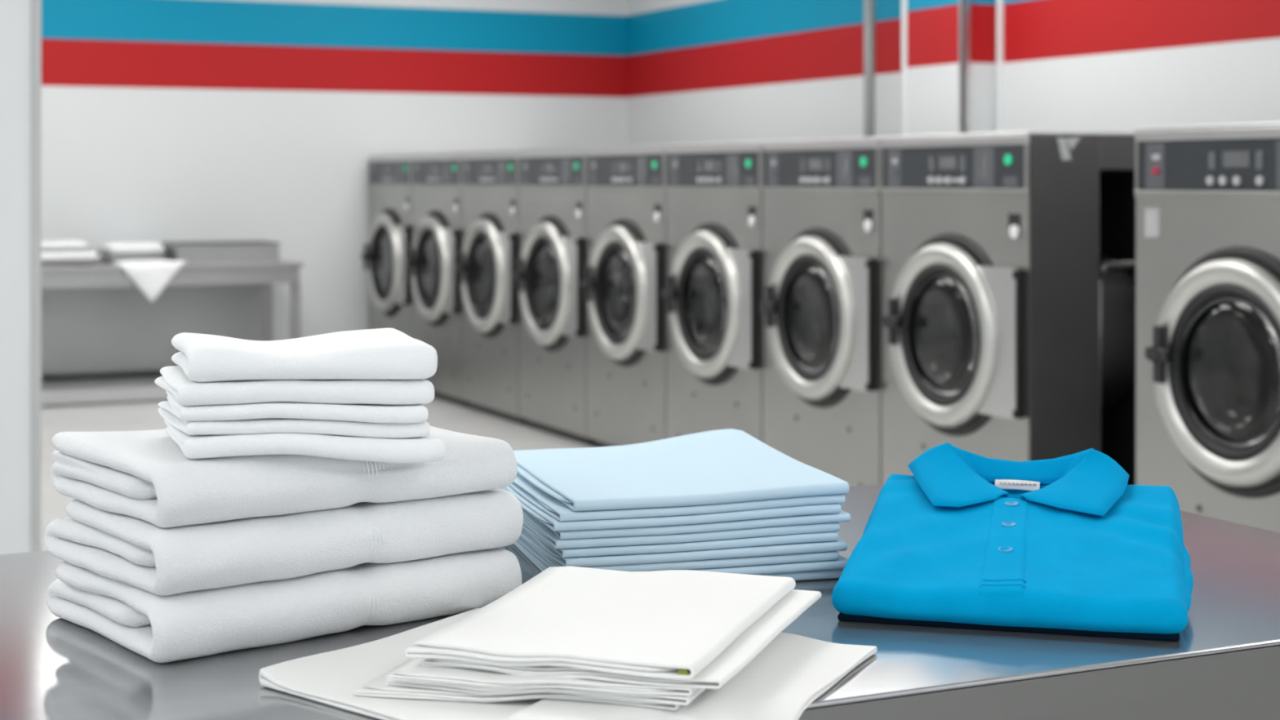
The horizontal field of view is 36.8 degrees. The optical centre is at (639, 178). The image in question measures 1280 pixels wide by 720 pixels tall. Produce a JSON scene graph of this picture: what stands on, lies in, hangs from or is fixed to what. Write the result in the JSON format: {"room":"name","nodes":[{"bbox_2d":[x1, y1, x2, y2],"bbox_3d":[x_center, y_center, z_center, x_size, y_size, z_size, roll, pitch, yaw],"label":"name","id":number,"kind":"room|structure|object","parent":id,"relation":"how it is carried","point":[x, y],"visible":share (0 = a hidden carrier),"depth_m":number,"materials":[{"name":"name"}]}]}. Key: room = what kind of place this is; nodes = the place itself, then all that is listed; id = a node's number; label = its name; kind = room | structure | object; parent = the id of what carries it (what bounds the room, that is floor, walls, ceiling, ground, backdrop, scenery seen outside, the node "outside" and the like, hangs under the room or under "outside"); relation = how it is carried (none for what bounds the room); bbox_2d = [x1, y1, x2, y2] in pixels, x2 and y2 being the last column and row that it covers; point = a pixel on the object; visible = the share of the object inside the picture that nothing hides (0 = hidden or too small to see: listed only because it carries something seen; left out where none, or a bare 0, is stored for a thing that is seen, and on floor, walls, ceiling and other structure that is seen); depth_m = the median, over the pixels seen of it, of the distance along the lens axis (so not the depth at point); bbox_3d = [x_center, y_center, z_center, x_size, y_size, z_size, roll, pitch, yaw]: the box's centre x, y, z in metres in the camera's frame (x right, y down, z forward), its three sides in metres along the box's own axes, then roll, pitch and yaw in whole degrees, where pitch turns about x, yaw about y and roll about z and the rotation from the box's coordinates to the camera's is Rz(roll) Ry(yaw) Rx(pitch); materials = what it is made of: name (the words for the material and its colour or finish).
{"room":"laundry","nodes":[
{"label":"laundry","id":0,"kind":"room"},
{"bbox_2d":[0,0,31,554],"bbox_3d":[-2.422,-0.260,5.668,1.153,3.050,0.480,0,0,-25],"label":"wall partition","id":1,"kind":"structure","parent":0,"point":[15,15],"depth_m":5.68,"materials":[{"name":"white paint"}]},
{"bbox_2d":[31,0,41,551],"bbox_3d":[-1.892,-0.260,5.918,0.028,3.050,0.496,0,0,-25],"label":"trim","id":2,"kind":"structure","parent":1,"relation":"attached to","point":[36,5],"depth_m":5.69,"materials":[{"name":"silver metal"}]},
{"bbox_2d":[41,397,594,551],"bbox_3d":[-0.950,1.315,4.196,9.460,0.100,15.600,0,0,-25],"label":"floor","id":3,"kind":"structure","parent":0,"point":[130,415],"depth_m":9.85,"materials":[{"name":"tile"}]},
{"bbox_2d":[41,258,303,405],"bbox_3d":[-3.084,0.877,11.138,2.120,0.775,0.740,0,0,-25],"label":"steel table","id":4,"kind":"object","parent":3,"relation":"on","point":[95,317],"visible":0.52,"depth_m":11.39,"materials":[{"name":"grey metal"}]},
{"bbox_2d":[41,250,104,266],"bbox_3d":[-3.373,0.450,10.930,0.580,0.077,0.450,0,0,-25],"label":"folded cloth","id":5,"kind":"object","parent":4,"relation":"on","point":[86,257],"visible":0.53,"depth_m":10.79,"materials":[{"name":"white fabric"}]},
{"bbox_2d":[41,240,93,252],"bbox_3d":[-3.375,0.384,10.935,0.460,0.058,0.380,0,0,-25],"label":"folded cloth","id":6,"kind":"object","parent":5,"relation":"on","point":[60,246],"visible":0.59,"depth_m":10.82,"materials":[{"name":"white fabric"}]},
{"bbox_2d":[41,375,167,405],"bbox_3d":[-3.055,1.222,11.136,2.030,0.063,0.710,0,0,-25],"label":"shelf","id":7,"kind":"object","parent":4,"relation":"attached to","point":[144,388],"depth_m":10.87,"materials":[{"name":"silver metal"}]},
{"bbox_2d":[97,241,166,262],"bbox_3d":[-2.997,0.433,11.340,0.350,0.112,0.370,0,0,-25],"label":"folded cloth","id":8,"kind":"object","parent":4,"relation":"on","point":[111,252],"visible":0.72,"depth_m":11.20,"materials":[{"name":"white fabric"}]},
{"bbox_2d":[111,259,188,302],"bbox_3d":[-2.772,0.583,10.940,0.333,0.236,0.348,0,0,14],"label":"draped cloth","id":9,"kind":"object","parent":4,"relation":"on","point":[151,277],"visible":1,"depth_m":10.87,"materials":[{"name":"white fabric"}]},
{"bbox_2d":[160,240,280,262],"bbox_3d":[-2.491,0.433,11.429,0.620,0.113,0.420,0,0,-25],"label":"steel tray","id":10,"kind":"object","parent":4,"relation":"on","point":[258,251],"visible":0.94,"depth_m":11.26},
{"bbox_2d":[360,154,412,337],"bbox_3d":[-1.103,0.559,12.001,1.160,1.412,0.854,0,0,-25],"label":"washing machine","id":11,"kind":"object","parent":3,"relation":"on","point":[384,255],"visible":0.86,"depth_m":11.72,"materials":[{"name":"grey metal"}]},
{"bbox_2d":[404,151,503,406],"bbox_3d":[-0.736,0.559,11.224,1.160,1.412,0.854,0,0,-25],"label":"washing machine","id":12,"kind":"object","parent":3,"relation":"on","point":[431,260],"visible":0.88,"depth_m":10.92,"materials":[{"name":"grey metal"}]},
{"bbox_2d":[454,150,525,424],"bbox_3d":[-0.370,0.559,10.447,1.160,1.412,0.854,0,0,-25],"label":"washing machine","id":13,"kind":"object","parent":3,"relation":"on","point":[485,268],"visible":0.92,"depth_m":10.17,"materials":[{"name":"grey metal"}]},
{"bbox_2d":[512,147,594,445],"bbox_3d":[-0.004,0.559,9.670,1.160,1.412,0.854,0,0,-25],"label":"washing machine","id":14,"kind":"object","parent":3,"relation":"on","point":[549,272],"visible":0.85,"depth_m":9.39,"materials":[{"name":"grey metal"}]},
{"bbox_2d":[580,144,666,447],"bbox_3d":[0.362,0.559,8.893,1.160,1.412,0.854,0,0,-25],"label":"washing machine","id":15,"kind":"object","parent":3,"relation":"on","point":[624,282],"visible":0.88,"depth_m":8.63,"materials":[{"name":"grey metal"}]},
{"bbox_2d":[0,484,1279,719],"bbox_3d":[-0.466,0.840,1.739,2.640,0.850,0.906,0,0,-25],"label":"folding table","id":16,"kind":"object","parent":3,"relation":"on","point":[1224,664],"visible":0.17,"depth_m":1.67,"materials":[{"name":"metal"}]},
{"bbox_2d":[45,547,522,662],"bbox_3d":[-0.341,0.386,1.840,0.386,0.058,0.268,0,0,-39],"label":"bath towel","id":17,"kind":"object","parent":16,"relation":"on","point":[185,625],"visible":0.7,"depth_m":1.73,"materials":[{"name":"white fabric"}]},
{"bbox_2d":[44,488,523,595],"bbox_3d":[-0.334,0.329,1.842,0.393,0.058,0.260,0,0,-39],"label":"bath towel","id":18,"kind":"object","parent":17,"relation":"on","point":[143,554],"visible":0.8,"depth_m":1.73,"materials":[{"name":"white fabric"}]},
{"bbox_2d":[50,426,517,527],"bbox_3d":[-0.340,0.270,1.836,0.376,0.063,0.265,0,0,-38],"label":"bath towel","id":19,"kind":"object","parent":18,"relation":"on","point":[145,475],"visible":0.71,"depth_m":1.72,"materials":[{"name":"white fabric"}]},
{"bbox_2d":[164,419,444,462],"bbox_3d":[-0.315,0.239,1.782,0.233,0.033,0.191,0,0,-19],"label":"hand towel","id":20,"kind":"object","parent":19,"relation":"on","point":[429,448],"visible":0.65,"depth_m":1.70,"materials":[{"name":"white fabric"}]},
{"bbox_2d":[157,400,430,438],"bbox_3d":[-0.325,0.222,1.785,0.224,0.023,0.195,0,0,-20],"label":"hand towel","id":21,"kind":"object","parent":20,"relation":"on","point":[266,425],"visible":0.52,"depth_m":1.70,"materials":[{"name":"white fabric"}]},
{"bbox_2d":[165,390,428,423],"bbox_3d":[-0.320,0.208,1.778,0.223,0.022,0.188,0,0,-18],"label":"hand towel","id":22,"kind":"object","parent":21,"relation":"on","point":[371,413],"visible":0.56,"depth_m":1.69,"materials":[{"name":"white fabric"}]},
{"bbox_2d":[154,365,434,405],"bbox_3d":[-0.323,0.190,1.783,0.233,0.027,0.194,0,0,-21],"label":"hand towel","id":23,"kind":"object","parent":22,"relation":"on","point":[187,392],"visible":0.73,"depth_m":1.70,"materials":[{"name":"white fabric"}]},
{"bbox_2d":[171,328,437,382],"bbox_3d":[-0.311,0.163,1.777,0.224,0.036,0.185,0,0,-19],"label":"hand towel","id":24,"kind":"object","parent":23,"relation":"on","point":[379,353],"visible":1,"depth_m":1.71,"materials":[{"name":"white fabric"}]},
{"bbox_2d":[258,608,542,719],"bbox_3d":[-0.119,0.407,1.601,0.301,0.014,0.359,0,0,31],"label":"linens","id":25,"kind":"object","parent":16,"relation":"on","point":[331,678],"visible":0.42,"depth_m":1.56,"materials":[{"name":"white fabric"}]},
{"bbox_2d":[352,658,681,710],"bbox_3d":[-0.051,0.401,1.636,0.263,0.013,0.333,0,0,17],"label":"folded napkin","id":26,"kind":"object","parent":25,"relation":"on","point":[377,687],"visible":0.18,"depth_m":1.50,"materials":[{"name":"white fabric"}]},
{"bbox_2d":[385,680,706,705],"bbox_3d":[-0.031,0.395,1.630,0.252,0.013,0.331,0,0,19],"label":"folded napkin","id":27,"kind":"object","parent":26,"relation":"on","point":[677,700],"visible":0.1,"depth_m":1.48,"materials":[{"name":"white fabric"}]},
{"bbox_2d":[386,658,697,696],"bbox_3d":[-0.035,0.388,1.626,0.248,0.013,0.330,0,0,17],"label":"folded napkin","id":28,"kind":"object","parent":27,"relation":"on","point":[412,671],"visible":0.13,"depth_m":1.48,"materials":[{"name":"white fabric"}]},
{"bbox_2d":[420,589,821,688],"bbox_3d":[-0.006,0.381,1.629,0.252,0.014,0.335,0,0,19],"label":"folded napkin","id":29,"kind":"object","parent":28,"relation":"on","point":[757,637],"visible":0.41,"depth_m":1.51,"materials":[{"name":"white fabric"}]},
{"bbox_2d":[404,565,795,679],"bbox_3d":[-0.023,0.371,1.631,0.243,0.019,0.334,0,0,18],"label":"folded napkin","id":30,"kind":"object","parent":29,"relation":"on","point":[668,624],"visible":1,"depth_m":1.58,"materials":[{"name":"white fabric"}]},
{"bbox_2d":[513,540,843,580],"bbox_3d":[0.017,0.409,2.130,0.296,0.012,0.377,0,0,-17],"label":"sheet","id":31,"kind":"object","parent":16,"relation":"on","point":[824,574],"visible":0.09,"depth_m":1.99,"materials":[{"name":"blue fabric"}]},
{"bbox_2d":[517,535,848,574],"bbox_3d":[0.025,0.399,2.125,0.302,0.012,0.371,0,0,-15],"label":"sheet","id":32,"kind":"object","parent":31,"relation":"on","point":[842,562],"visible":0.11,"depth_m":1.97,"materials":[{"name":"blue fabric"}]},
{"bbox_2d":[521,536,839,571],"bbox_3d":[0.017,0.389,2.125,0.293,0.014,0.376,0,0,-16],"label":"sheet","id":33,"kind":"object","parent":32,"relation":"on","point":[822,556],"visible":0.13,"depth_m":1.95,"materials":[{"name":"blue fabric"}]},
{"bbox_2d":[520,524,847,567],"bbox_3d":[0.017,0.379,2.123,0.308,0.016,0.376,0,0,-15],"label":"sheet","id":34,"kind":"object","parent":33,"relation":"on","point":[531,536],"visible":0.28,"depth_m":1.95,"materials":[{"name":"blue fabric"}]},
{"bbox_2d":[523,523,838,557],"bbox_3d":[0.013,0.369,2.126,0.300,0.017,0.376,0,0,-16],"label":"sheet","id":35,"kind":"object","parent":34,"relation":"on","point":[833,535],"visible":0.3,"depth_m":1.95,"materials":[{"name":"blue fabric"}]},
{"bbox_2d":[499,488,839,549],"bbox_3d":[0.011,0.360,2.129,0.309,0.020,0.381,0,0,-16],"label":"sheet","id":36,"kind":"object","parent":35,"relation":"on","point":[543,531],"visible":0.28,"depth_m":1.95,"materials":[{"name":"blue fabric"}]},
{"bbox_2d":[551,510,850,539],"bbox_3d":[0.018,0.350,2.126,0.311,0.022,0.373,0,0,-16],"label":"sheet","id":37,"kind":"object","parent":36,"relation":"on","point":[843,516],"visible":0.21,"depth_m":1.95,"materials":[{"name":"blue fabric"}]},
{"bbox_2d":[500,484,840,531],"bbox_3d":[0.009,0.340,2.122,0.311,0.024,0.376,0,0,-16],"label":"sheet","id":38,"kind":"object","parent":37,"relation":"on","point":[548,520],"visible":0.26,"depth_m":1.95,"materials":[{"name":"blue fabric"}]},
{"bbox_2d":[509,473,844,521],"bbox_3d":[0.016,0.330,2.123,0.309,0.025,0.370,0,0,-16],"label":"sheet","id":39,"kind":"object","parent":38,"relation":"on","point":[543,500],"visible":0.3,"depth_m":1.95,"materials":[{"name":"blue fabric"}]},
{"bbox_2d":[513,428,848,511],"bbox_3d":[0.023,0.318,2.124,0.303,0.031,0.374,0,0,-15],"label":"sheet","id":40,"kind":"object","parent":39,"relation":"on","point":[728,465],"visible":0.94,"depth_m":2.08,"materials":[{"name":"blue fabric"}]},
{"bbox_2d":[506,631,876,719],"bbox_3d":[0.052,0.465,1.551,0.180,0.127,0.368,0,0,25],"label":"linens","id":41,"kind":"object","parent":16,"relation":"on","point":[792,671],"visible":0.56,"depth_m":1.52,"materials":[{"name":"white fabric"}]},
{"bbox_2d":[831,442,1193,640],"bbox_3d":[0.381,0.350,1.921,0.332,0.130,0.359,0,0,15],"label":"polo shirt","id":42,"kind":"object","parent":16,"relation":"on","point":[1064,544],"visible":1,"depth_m":1.86,"materials":[{"name":"blue fabric"}]},
{"bbox_2d":[999,482,1035,484],"bbox_3d":[0.402,0.325,2.047,0.038,0.001,0.004,0,0,15],"label":"print","id":43,"kind":"object","parent":42,"relation":"on","point":[1000,483],"depth_m":2.05,"materials":[{"name":"grey fabric"}]},
{"bbox_2d":[662,141,762,441],"bbox_3d":[0.729,0.559,8.116,1.160,1.412,0.854,0,0,-25],"label":"washing machine","id":44,"kind":"object","parent":3,"relation":"on","point":[713,294],"visible":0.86,"depth_m":7.84,"materials":[{"name":"grey metal"}]},
{"bbox_2d":[760,137,1010,486],"bbox_3d":[1.095,0.559,7.339,1.160,1.412,0.854,0,0,-25],"label":"washing machine","id":45,"kind":"object","parent":3,"relation":"on","point":[820,305],"visible":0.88,"depth_m":7.06,"materials":[{"name":"grey metal"}]},
{"bbox_2d":[880,131,1203,484],"bbox_3d":[1.462,0.559,6.561,1.160,1.412,0.857,0,0,-25],"label":"washing machine","id":46,"kind":"object","parent":3,"relation":"on","point":[1008,316],"visible":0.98,"depth_m":6.19,"materials":[{"name":"metal"}]},
{"bbox_2d":[1134,122,1279,533],"bbox_3d":[2.038,0.559,5.339,1.160,1.412,0.854,0,0,-25],"label":"washing machine","id":47,"kind":"object","parent":3,"relation":"on","point":[1207,261],"visible":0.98,"depth_m":5.21,"materials":[{"name":"metal"}]},
{"bbox_2d":[41,0,626,377],"bbox_3d":[-4.268,-0.260,11.117,9.160,3.050,0.150,0,0,-25],"label":"wall","id":48,"kind":"structure","parent":0,"point":[162,120],"depth_m":12.03,"materials":[{"name":"white paint"}]},
{"bbox_2d":[41,372,161,381],"bbox_3d":[-2.188,1.220,12.006,4.620,0.090,0.015,0,0,-25],"label":"baseboard","id":49,"kind":"structure","parent":48,"relation":"attached to","point":[153,374],"depth_m":11.51,"materials":[{"name":"grey metal"}]},
{"bbox_2d":[906,0,996,135],"bbox_3d":[1.515,-0.260,9.379,0.200,3.050,0.525,0,0,-25],"label":"wall","id":50,"kind":"structure","parent":0,"point":[932,25],"depth_m":9.25,"materials":[{"name":"white paint"}]},
{"bbox_2d":[902,0,906,136],"bbox_3d":[1.327,-0.260,9.567,0.040,3.050,0.036,0,0,-25],"label":"trim","id":51,"kind":"structure","parent":50,"relation":"attached to","point":[904,2],"depth_m":9.55,"materials":[{"name":"white paint"}]},
{"bbox_2d":[959,0,969,133],"bbox_3d":[1.538,-0.260,9.114,0.035,3.050,0.044,0,0,-25],"label":"trim","id":52,"kind":"structure","parent":50,"relation":"attached to","point":[964,5],"depth_m":9.10,"materials":[{"name":"silver metal"}]},
{"bbox_2d":[626,0,1279,146],"bbox_3d":[3.216,-0.260,6.159,0.150,3.050,15.400,0,0,-25],"label":"wall","id":53,"kind":"structure","parent":0,"point":[698,71],"depth_m":9.99,"materials":[{"name":"paint"}]},
{"bbox_2d":[863,0,875,137],"bbox_3d":[1.246,-0.260,9.896,0.224,3.049,0.070,0,0,-25],"label":"pipe","id":54,"kind":"object","parent":53,"relation":"attached to","point":[868,5],"visible":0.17,"depth_m":9.84,"materials":[{"name":"grey metal"}]},
{"bbox_2d":[996,0,1003,132],"bbox_3d":[1.714,-0.260,9.151,0.025,3.050,0.032,0,0,-25],"label":"trim","id":55,"kind":"structure","parent":53,"relation":"attached to","point":[999,2],"depth_m":9.14,"materials":[{"name":"white paint"}]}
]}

